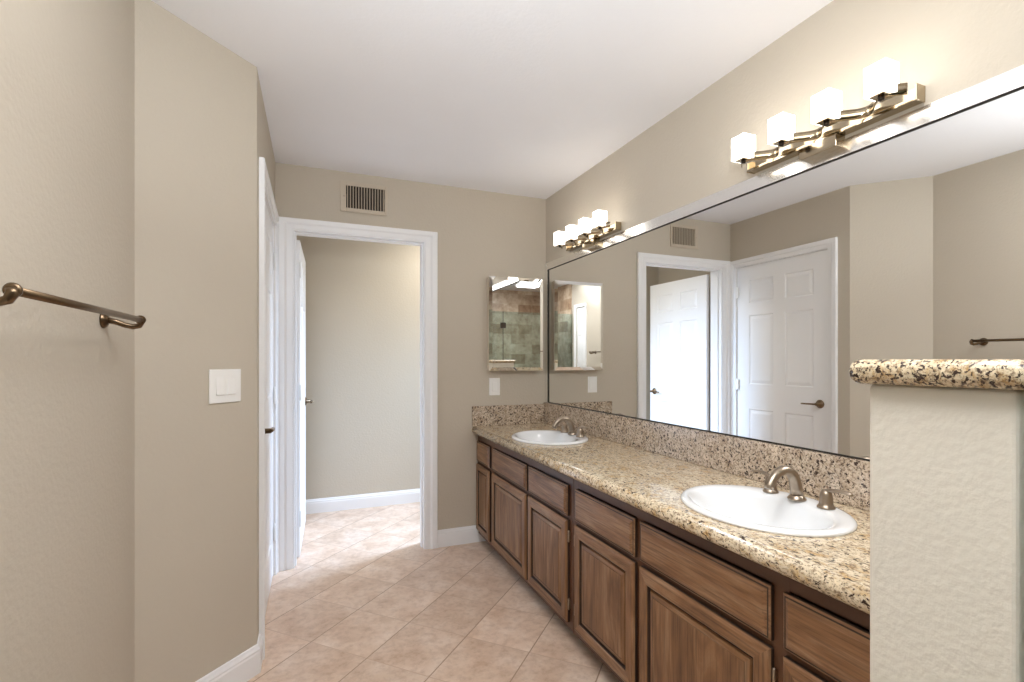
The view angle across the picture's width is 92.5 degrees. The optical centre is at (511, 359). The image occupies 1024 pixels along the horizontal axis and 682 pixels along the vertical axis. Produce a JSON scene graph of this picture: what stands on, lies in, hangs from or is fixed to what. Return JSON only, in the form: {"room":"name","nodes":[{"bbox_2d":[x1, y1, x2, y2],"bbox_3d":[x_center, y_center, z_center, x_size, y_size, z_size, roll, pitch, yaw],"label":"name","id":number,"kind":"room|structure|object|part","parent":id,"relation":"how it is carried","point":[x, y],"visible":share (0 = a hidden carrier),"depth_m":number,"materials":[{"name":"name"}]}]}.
{"room":"bathroom","nodes":[
{"label":"bathroom","id":0,"kind":"room"},
{"bbox_2d":[0,0,134,681],"bbox_3d":[-0.650,0.039,0.034,0.120,2.440,3.250,0,0,-22],"label":"wall","id":1,"kind":"structure","parent":0,"point":[67,67],"depth_m":1.13,"materials":[{"name":"paint"}]},
{"bbox_2d":[0,282,145,328],"bbox_3d":[-0.954,-0.108,1.069,0.092,0.046,0.653,0,0,-22],"label":"towel bar","id":2,"kind":"object","parent":1,"relation":"attached to","point":[11,291],"visible":1,"depth_m":0.97,"materials":[{"name":"gold metal"}]},
{"bbox_2d":[135,0,256,681],"bbox_3d":[-1.188,0.039,1.753,0.120,2.440,0.533,0,0,23],"label":"wall","id":3,"kind":"structure","parent":0,"point":[196,98],"depth_m":1.73,"materials":[{"name":"paint"}]},
{"bbox_2d":[209,369,240,403],"bbox_3d":[-1.078,0.098,1.845,0.010,0.126,0.128,0,0,23],"label":"light switch","id":4,"kind":"object","parent":3,"relation":"attached to","point":[224,384],"visible":1,"depth_m":1.84,"materials":[{"name":"white plastic"}]},
{"bbox_2d":[195,644,260,681],"bbox_3d":[-1.109,1.202,1.769,0.014,0.115,0.454,0,0,23],"label":"baseboard","id":5,"kind":"structure","parent":3,"relation":"attached to","point":[245,666],"depth_m":1.89,"materials":[{"name":"white paint"}]},
{"bbox_2d":[257,71,274,640],"bbox_3d":[-1.277,0.039,2.429,0.120,2.440,1.026,0,0,-22],"label":"wall","id":6,"kind":"structure","parent":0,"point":[264,144],"depth_m":2.07,"materials":[{"name":"paint"}]},
{"bbox_2d":[257,633,262,666],"bbox_3d":[-1.037,1.202,2.013,0.014,0.115,0.088,0,0,-22],"label":"baseboard","id":7,"kind":"structure","parent":6,"relation":"attached to","point":[260,641],"depth_m":2.02,"materials":[{"name":"white paint"}]},
{"bbox_2d":[259,157,278,659],"bbox_3d":[-1.282,0.204,2.469,0.141,2.111,0.940,0,0,-22],"label":"door frame","id":8,"kind":"structure","parent":6,"relation":"attached to","point":[265,187],"depth_m":2.06,"materials":[{"name":"white paint"}]},
{"bbox_2d":[265,201,275,613],"bbox_3d":[-1.235,0.234,2.491,0.091,2.034,0.810,0,0,-22],"label":"door","id":9,"kind":"structure","parent":6,"relation":"in","point":[269,428],"depth_m":2.59,"materials":[{"name":"white paint"}]},
{"bbox_3d":[-1.107,0.316,2.221,0.056,0.062,0.144,0,0,-22],"label":"handle","id":10,"kind":"part","parent":9,"relation":"part of","materials":[{"name":"gold metal"}]},
{"bbox_2d":[297,236,419,499],"bbox_3d":[-0.912,0.039,4.388,3.600,2.440,0.120,0,0,-22],"label":"wall","id":11,"kind":"structure","parent":0,"point":[363,298],"depth_m":4.17,"materials":[{"name":"paint"}]},
{"bbox_2d":[306,489,419,513],"bbox_3d":[-0.762,1.202,4.377,2.530,0.115,0.014,0,0,-22],"label":"baseboard","id":12,"kind":"structure","parent":11,"relation":"attached to","point":[330,504],"depth_m":4.16,"materials":[{"name":"white paint"}]},
{"bbox_2d":[275,162,545,529],"bbox_3d":[-0.497,0.039,3.362,3.600,2.440,0.120,0,0,-22],"label":"wall","id":13,"kind":"structure","parent":0,"point":[482,235],"depth_m":3.36,"materials":[{"name":"paint"}]},
{"bbox_2d":[297,240,312,556],"bbox_3d":[-1.492,0.245,3.453,0.148,2.012,0.762,0,0,-20],"label":"door","id":14,"kind":"structure","parent":13,"relation":"in","point":[302,401],"depth_m":3.28,"materials":[{"name":"white paint"}]},
{"bbox_3d":[-1.544,0.316,3.727,0.056,0.062,0.144,0,0,-20],"label":"handle","id":15,"kind":"part","parent":14,"relation":"part of","materials":[{"name":"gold metal"}]},
{"bbox_2d":[279,216,437,570],"bbox_3d":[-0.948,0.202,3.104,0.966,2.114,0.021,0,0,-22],"label":"trim","id":16,"kind":"structure","parent":13,"relation":"attached to","point":[286,224],"depth_m":3.03,"materials":[{"name":"white paint"}]},
{"bbox_2d":[340,181,386,215],"bbox_3d":[-0.940,-1.027,3.111,0.287,0.193,0.012,0,0,-22],"label":"air vent","id":17,"kind":"object","parent":13,"relation":"in","point":[358,199],"visible":1,"depth_m":3.11,"materials":[{"name":"metal"}]},
{"bbox_2d":[438,525,485,547],"bbox_3d":[-0.329,1.202,3.358,0.372,0.115,0.014,0,0,-22],"label":"baseboard","id":18,"kind":"structure","parent":13,"relation":"attached to","point":[467,534],"depth_m":3.34,"materials":[{"name":"white paint"}]},
{"bbox_2d":[489,378,499,394],"bbox_3d":[-0.122,0.187,3.443,0.080,0.122,0.010,0,0,-22],"label":"light switch","id":19,"kind":"object","parent":13,"relation":"attached to","point":[494,383],"visible":1,"depth_m":3.44,"materials":[{"name":"white plastic"}]},
{"bbox_2d":[472,404,543,426],"bbox_3d":[-0.020,0.389,3.478,0.548,0.140,0.020,0,0,-22],"label":"backsplash","id":20,"kind":"structure","parent":13,"relation":"attached to","point":[493,415],"depth_m":3.46,"materials":[{"name":"beige stone"}]},
{"bbox_2d":[487,276,542,370],"bbox_3d":[0.023,-0.253,3.474,0.412,0.656,0.062,0,0,-22],"label":"medicine cabinet","id":21,"kind":"object","parent":13,"relation":"attached to","point":[514,305],"visible":1,"depth_m":3.44,"materials":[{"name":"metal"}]},
{"bbox_2d":[247,502,619,681],"bbox_3d":[0.179,1.309,1.690,3.600,0.100,5.940,0,0,-22],"label":"floor","id":22,"kind":"structure","parent":0,"point":[362,600],"depth_m":2.42,"materials":[{"name":"tile"}]},
{"bbox_2d":[476,435,573,632],"bbox_3d":[0.245,0.885,2.867,0.533,0.748,1.350,0,0,-22],"label":"vanity cabinet","id":23,"kind":"object","parent":22,"relation":"on","point":[525,507],"visible":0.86,"depth_m":2.53,"materials":[{"name":"brown wood"}]},
{"bbox_3d":[-0.192,0.938,3.263,0.020,0.454,0.263,0,0,-22],"label":"door","id":24,"kind":"part","parent":23,"relation":"part of","materials":[{"name":"wood"}]},
{"bbox_3d":[-0.192,0.625,3.263,0.020,0.136,0.263,0,0,-22],"label":"drawer","id":25,"kind":"part","parent":23,"relation":"part of","materials":[{"name":"wood"}]},
{"bbox_3d":[-0.022,0.625,2.844,0.020,0.136,0.536,0,0,-22],"label":"drawer","id":26,"kind":"part","parent":23,"relation":"part of","materials":[{"name":"wood"}]},
{"bbox_3d":[-0.022,0.938,2.844,0.020,0.454,0.536,0,0,-22],"label":"door","id":27,"kind":"part","parent":23,"relation":"part of","materials":[{"name":"wood"}]},
{"bbox_3d":[0.168,0.625,2.375,0.020,0.136,0.427,0,0,-22],"label":"drawer","id":28,"kind":"part","parent":23,"relation":"part of","materials":[{"name":"wood"}]},
{"bbox_3d":[0.168,0.938,2.375,0.020,0.454,0.427,0,0,-22],"label":"door","id":29,"kind":"part","parent":23,"relation":"part of","materials":[{"name":"wood"}]},
{"bbox_2d":[574,479,869,681],"bbox_3d":[0.767,0.885,1.577,0.533,0.748,1.428,0,0,-22],"label":"vanity cabinet","id":30,"kind":"object","parent":22,"relation":"on","point":[656,600],"visible":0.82,"depth_m":1.47,"materials":[{"name":"brown wood"}]},
{"bbox_3d":[0.353,0.938,1.917,0.020,0.454,0.426,0,0,-22],"label":"door","id":31,"kind":"part","parent":30,"relation":"part of","materials":[{"name":"wood"}]},
{"bbox_3d":[0.353,0.625,1.917,0.020,0.136,0.426,0,0,-22],"label":"drawer","id":32,"kind":"part","parent":30,"relation":"part of","materials":[{"name":"wood"}]},
{"bbox_2d":[472,423,869,613],"bbox_3d":[0.507,0.484,2.202,0.568,0.050,2.784,0,0,-22],"label":"countertop","id":33,"kind":"structure","parent":30,"relation":"on","point":[838,568],"depth_m":1.59,"materials":[{"name":"beige stone"}]},
{"bbox_2d":[511,430,587,444],"bbox_3d":[0.219,0.521,2.885,0.434,0.150,0.514,0,0,-22],"label":"sink","id":34,"kind":"object","parent":33,"relation":"in","point":[541,437],"visible":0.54,"depth_m":3.01,"materials":[{"name":"white ceramic"}]},
{"bbox_2d":[552,416,587,436],"bbox_3d":[0.311,0.390,2.922,0.162,0.113,0.344,0,0,-22],"label":"faucet","id":35,"kind":"object","parent":33,"relation":"on","point":[561,419],"visible":1,"depth_m":2.92,"materials":[{"name":"silver metal"}]},
{"bbox_3d":[0.315,0.414,3.055,0.049,0.065,0.100,0,0,-22],"label":"handle","id":36,"kind":"part","parent":35,"relation":"part of","materials":[{"name":"silver metal"}]},
{"bbox_3d":[0.311,0.390,2.922,0.162,0.113,0.054,0,0,-22],"label":"spout","id":37,"kind":"part","parent":35,"relation":"part of","materials":[{"name":"silver metal"}]},
{"bbox_3d":[0.407,0.414,2.829,0.049,0.065,0.100,0,0,-22],"label":"handle","id":38,"kind":"part","parent":35,"relation":"part of","materials":[{"name":"silver metal"}]},
{"bbox_2d":[680,484,857,536],"bbox_3d":[0.770,0.521,1.518,0.434,0.150,0.514,0,0,-22],"label":"sink","id":39,"kind":"object","parent":33,"relation":"in","point":[748,507],"visible":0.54,"depth_m":1.58,"materials":[{"name":"white ceramic"}]},
{"bbox_2d":[752,465,852,509],"bbox_3d":[0.863,0.390,1.551,0.162,0.113,0.344,0,0,-22],"label":"faucet","id":40,"kind":"object","parent":33,"relation":"on","point":[795,484],"visible":1,"depth_m":1.54,"materials":[{"name":"silver metal"}]},
{"bbox_3d":[0.868,0.414,1.685,0.049,0.065,0.100,0,0,-22],"label":"handle","id":41,"kind":"part","parent":40,"relation":"part of","materials":[{"name":"silver metal"}]},
{"bbox_3d":[0.863,0.390,1.551,0.162,0.113,0.054,0,0,-22],"label":"spout","id":42,"kind":"part","parent":40,"relation":"part of","materials":[{"name":"silver metal"}]},
{"bbox_3d":[0.959,0.414,1.458,0.049,0.065,0.100,0,0,-22],"label":"handle","id":43,"kind":"part","parent":40,"relation":"part of","materials":[{"name":"silver metal"}]},
{"bbox_3d":[0.541,0.938,1.451,0.020,0.454,0.524,0,0,-22],"label":"door","id":44,"kind":"part","parent":30,"relation":"part of","materials":[{"name":"wood"}]},
{"bbox_3d":[0.541,0.625,1.451,0.020,0.136,0.524,0,0,-22],"label":"drawer","id":45,"kind":"part","parent":30,"relation":"part of","materials":[{"name":"wood"}]},
{"bbox_3d":[0.719,0.938,1.012,0.020,0.454,0.355,0,0,-22],"label":"door","id":46,"kind":"part","parent":30,"relation":"part of","materials":[{"name":"wood"}]},
{"bbox_3d":[0.719,0.625,1.012,0.020,0.136,0.355,0,0,-22],"label":"drawer","id":47,"kind":"part","parent":30,"relation":"part of","materials":[{"name":"wood"}]},
{"bbox_2d":[151,0,832,198],"bbox_3d":[0.179,-1.231,1.690,3.600,0.100,5.940,0,0,-22],"label":"ceiling","id":48,"kind":"structure","parent":0,"point":[525,98],"depth_m":2.00,"materials":[{"name":"paint"}]},
{"bbox_2d":[546,0,1023,262],"bbox_3d":[1.166,0.039,1.493,0.120,2.440,4.594,0,0,-22],"label":"wall","id":49,"kind":"structure","parent":0,"point":[947,47],"depth_m":1.75,"materials":[{"name":"paint"}]},
{"bbox_2d":[554,210,620,250],"bbox_3d":[0.435,-0.752,2.954,0.138,0.142,0.574,0,0,-22],"label":"vanity light","id":50,"kind":"object","parent":49,"relation":"attached to","point":[589,238],"visible":1,"depth_m":2.90,"materials":[{"name":"white glass"}]},
{"bbox_3d":[0.309,-0.781,3.158,0.058,0.083,0.058,0,0,-22],"label":"lamp shade","id":51,"kind":"part","parent":50,"relation":"part of","materials":[{"name":"white glass"}]},
{"bbox_3d":[0.368,-0.781,3.012,0.058,0.083,0.058,0,0,-22],"label":"lamp shade","id":52,"kind":"part","parent":50,"relation":"part of","materials":[{"name":"white glass"}]},
{"bbox_3d":[0.428,-0.781,2.865,0.058,0.083,0.058,0,0,-22],"label":"lamp shade","id":53,"kind":"part","parent":50,"relation":"part of","materials":[{"name":"white glass"}]},
{"bbox_3d":[0.487,-0.781,2.719,0.058,0.083,0.058,0,0,-22],"label":"lamp shade","id":54,"kind":"part","parent":50,"relation":"part of","materials":[{"name":"white glass"}]},
{"bbox_2d":[544,402,869,510],"bbox_3d":[0.761,0.384,2.304,0.020,0.150,2.783,0,0,-22],"label":"backsplash","id":55,"kind":"structure","parent":49,"relation":"attached to","point":[817,471],"depth_m":1.98,"materials":[{"name":"beige stone"}]},
{"bbox_2d":[545,65,1023,460],"bbox_3d":[0.764,-0.199,2.307,0.014,1.016,2.772,0,0,-22],"label":"wall mirror","id":56,"kind":"object","parent":49,"relation":"attached to","point":[745,309],"visible":1,"depth_m":1.68,"materials":[{"name":"silver mirror"}]},
{"bbox_2d":[731,58,924,173],"bbox_3d":[0.981,-0.752,1.605,0.138,0.142,0.574,0,0,-22],"label":"vanity light","id":57,"kind":"object","parent":49,"relation":"attached to","point":[881,79],"visible":1,"depth_m":1.52,"materials":[{"name":"white glass"}]},
{"bbox_3d":[0.855,-0.781,1.810,0.058,0.083,0.058,0,0,-22],"label":"lamp shade","id":58,"kind":"part","parent":57,"relation":"part of","materials":[{"name":"white glass"}]},
{"bbox_3d":[0.860,-0.738,1.812,0.056,0.004,0.040,0,0,-22],"label":"arm","id":59,"kind":"part","parent":57,"relation":"part of","materials":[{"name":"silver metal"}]},
{"bbox_3d":[0.914,-0.781,1.663,0.058,0.083,0.058,0,0,-22],"label":"lamp shade","id":60,"kind":"part","parent":57,"relation":"part of","materials":[{"name":"white glass"}]},
{"bbox_3d":[0.920,-0.738,1.665,0.056,0.004,0.040,0,0,-22],"label":"arm","id":61,"kind":"part","parent":57,"relation":"part of","materials":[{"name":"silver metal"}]},
{"bbox_3d":[0.973,-0.781,1.517,0.058,0.083,0.058,0,0,-22],"label":"lamp shade","id":62,"kind":"part","parent":57,"relation":"part of","materials":[{"name":"white glass"}]},
{"bbox_3d":[0.979,-0.738,1.519,0.056,0.004,0.040,0,0,-22],"label":"arm","id":63,"kind":"part","parent":57,"relation":"part of","materials":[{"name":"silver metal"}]},
{"bbox_3d":[1.032,-0.731,1.370,0.016,0.010,0.016,0,0,-22],"label":"knob","id":64,"kind":"part","parent":57,"relation":"part of","materials":[{"name":"brown metal"}]},
{"bbox_3d":[1.032,-0.781,1.370,0.058,0.083,0.058,0,0,-22],"label":"lamp shade","id":65,"kind":"part","parent":57,"relation":"part of","materials":[{"name":"white glass"}]},
{"bbox_3d":[1.038,-0.738,1.372,0.056,0.004,0.040,0,0,-22],"label":"arm","id":66,"kind":"part","parent":57,"relation":"part of","materials":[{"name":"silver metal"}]},
{"bbox_2d":[870,384,1023,681],"bbox_3d":[0.931,0.647,0.784,0.846,1.225,0.162,0,0,-22],"label":"wall","id":67,"kind":"structure","parent":0,"point":[947,463],"depth_m":0.61,"materials":[{"name":"paint"}]},
{"bbox_2d":[849,359,1023,390],"bbox_3d":[0.921,0.017,0.781,0.866,0.035,0.204,0,0,-22],"label":"granite ledge","id":68,"kind":"object","parent":67,"relation":"on","point":[998,374],"visible":1,"depth_m":0.60,"materials":[{"name":"beige stone"}]}
]}

